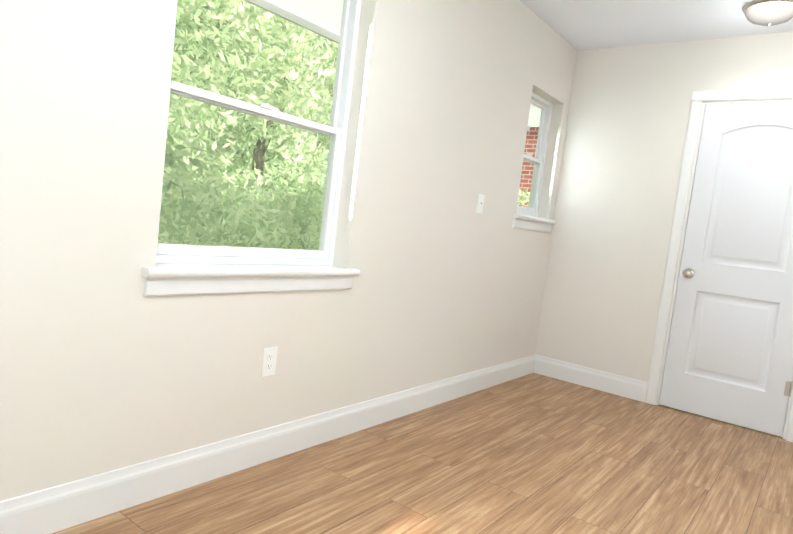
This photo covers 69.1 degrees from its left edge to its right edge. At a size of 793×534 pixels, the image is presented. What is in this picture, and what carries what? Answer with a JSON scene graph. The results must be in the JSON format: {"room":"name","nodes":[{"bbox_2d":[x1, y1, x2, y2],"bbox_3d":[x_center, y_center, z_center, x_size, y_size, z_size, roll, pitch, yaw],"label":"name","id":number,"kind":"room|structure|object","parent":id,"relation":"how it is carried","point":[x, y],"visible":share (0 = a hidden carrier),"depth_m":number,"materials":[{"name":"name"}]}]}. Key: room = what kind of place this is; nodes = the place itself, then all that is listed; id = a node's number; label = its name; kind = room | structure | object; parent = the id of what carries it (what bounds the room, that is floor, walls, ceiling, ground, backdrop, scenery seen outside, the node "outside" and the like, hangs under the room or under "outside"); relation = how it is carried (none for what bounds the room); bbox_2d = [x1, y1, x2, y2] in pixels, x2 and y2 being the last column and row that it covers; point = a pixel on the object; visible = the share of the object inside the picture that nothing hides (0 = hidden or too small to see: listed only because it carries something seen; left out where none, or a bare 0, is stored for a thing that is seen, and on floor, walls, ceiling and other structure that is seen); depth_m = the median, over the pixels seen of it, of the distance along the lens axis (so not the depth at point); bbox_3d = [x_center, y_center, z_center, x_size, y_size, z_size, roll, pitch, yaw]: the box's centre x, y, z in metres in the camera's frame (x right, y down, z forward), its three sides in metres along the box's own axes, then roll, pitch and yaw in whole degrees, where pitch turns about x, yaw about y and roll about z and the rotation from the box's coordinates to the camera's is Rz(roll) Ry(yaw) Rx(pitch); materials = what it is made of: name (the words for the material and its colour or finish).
{"room":"empty room","nodes":[
{"label":"empty room","id":0,"kind":"room"},
{"bbox_2d":[0,0,576,500],"bbox_3d":[-0.377,-0.430,2.451,0.160,2.465,5.350,10,6,37],"label":"wall","id":1,"kind":"structure","parent":0,"point":[106,366],"depth_m":2.19,"materials":[{"name":"paint"}]},
{"bbox_2d":[141,263,359,296],"bbox_3d":[-0.528,0.048,2.264,0.130,0.096,1.015,10,6,37],"label":"trim","id":2,"kind":"structure","parent":1,"relation":"attached to","point":[179,279],"depth_m":2.13,"materials":[{"name":"white paint"}]},
{"bbox_2d":[156,0,361,265],"bbox_3d":[-0.531,-0.628,2.272,0.075,1.240,0.925,10,6,37],"label":"window","id":3,"kind":"structure","parent":1,"relation":"in","point":[336,132],"depth_m":2.39,"materials":[{"name":"white plastic"}]},
{"bbox_2d":[0,355,534,533],"bbox_3d":[-0.443,0.733,2.491,0.014,0.140,5.030,10,6,37],"label":"baseboard","id":4,"kind":"structure","parent":1,"relation":"attached to","point":[54,509],"depth_m":2.16,"materials":[{"name":"white paint"}]},
{"bbox_2d":[261,347,277,376],"bbox_3d":[-0.512,0.382,2.324,0.007,0.115,0.070,10,6,37],"label":"electrical outlet plate","id":5,"kind":"object","parent":1,"relation":"attached to","point":[269,359],"visible":1,"depth_m":2.32,"materials":[{"name":"white plastic"}]},
{"bbox_2d":[476,194,484,213],"bbox_3d":[0.512,-0.382,3.483,0.016,0.115,0.070,10,6,37],"label":"switch plate","id":6,"kind":"object","parent":1,"relation":"attached to","point":[480,203],"visible":1,"depth_m":3.48,"materials":[{"name":"white plastic"}]},
{"bbox_2d":[512,213,555,232],"bbox_3d":[0.951,-0.313,4.122,0.130,0.096,0.636,10,6,37],"label":"trim","id":7,"kind":"structure","parent":1,"relation":"attached to","point":[522,221],"depth_m":4.05,"materials":[{"name":"white paint"}]},
{"bbox_2d":[516,92,552,216],"bbox_3d":[0.925,-0.800,4.146,0.075,0.858,0.546,10,6,37],"label":"window","id":8,"kind":"structure","parent":1,"relation":"in","point":[539,158],"depth_m":4.31,"materials":[{"name":"white plastic"}]},
{"bbox_2d":[52,373,792,533],"bbox_3d":[0.563,1.034,1.724,2.924,0.100,5.350,10,6,37],"label":"floor","id":9,"kind":"structure","parent":0,"point":[533,453],"depth_m":2.50,"materials":[{"name":"brown wood"}]},
{"bbox_2d":[520,0,792,49],"bbox_3d":[0.862,-1.516,1.520,2.924,0.120,5.350,10,6,37],"label":"ceiling","id":10,"kind":"structure","parent":0,"point":[584,24],"depth_m":3.59,"materials":[{"name":"paint"}]},
{"bbox_2d":[743,0,792,25],"bbox_3d":[2.078,-1.392,3.199,0.282,0.108,0.282,10,6,37],"label":"ceiling light","id":11,"kind":"object","parent":10,"relation":"attached to","point":[766,12],"visible":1,"depth_m":3.14,"materials":[{"name":"white glass"}]},
{"bbox_2d":[535,31,792,439],"bbox_3d":[2.282,-0.217,3.688,2.604,2.465,0.160,10,6,37],"label":"wall","id":12,"kind":"structure","parent":0,"point":[627,125],"depth_m":4.09,"materials":[{"name":"paint"}]},
{"bbox_2d":[534,354,647,401],"bbox_3d":[1.399,0.809,4.241,0.839,0.140,0.014,10,6,37],"label":"baseboard","id":13,"kind":"structure","parent":12,"relation":"attached to","point":[626,387],"depth_m":4.21,"materials":[{"name":"white paint"}]},
{"bbox_2d":[645,87,792,441],"bbox_3d":[2.241,-0.052,3.707,0.886,2.126,0.177,10,6,37],"label":"door frame","id":14,"kind":"structure","parent":12,"relation":"attached to","point":[761,95],"depth_m":3.85,"materials":[{"name":"white paint"}]},
{"bbox_2d":[659,102,792,436],"bbox_3d":[2.188,-0.014,3.636,0.722,2.030,0.109,10,6,37],"label":"door","id":15,"kind":"structure","parent":12,"relation":"in","point":[729,357],"depth_m":3.67,"materials":[{"name":"white paint"}]},
{"label":"outside","id":16,"kind":"structure","parent":0,"visible":0},
{"bbox_2d":[158,0,540,265],"bbox_3d":[0.785,-3.905,8.866,15.000,9.400,34.000,10,6,37],"label":"garden","id":17,"kind":"object","parent":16,"point":[275,21],"depth_m":5.73,"materials":[{"name":"green plant"}]}
]}

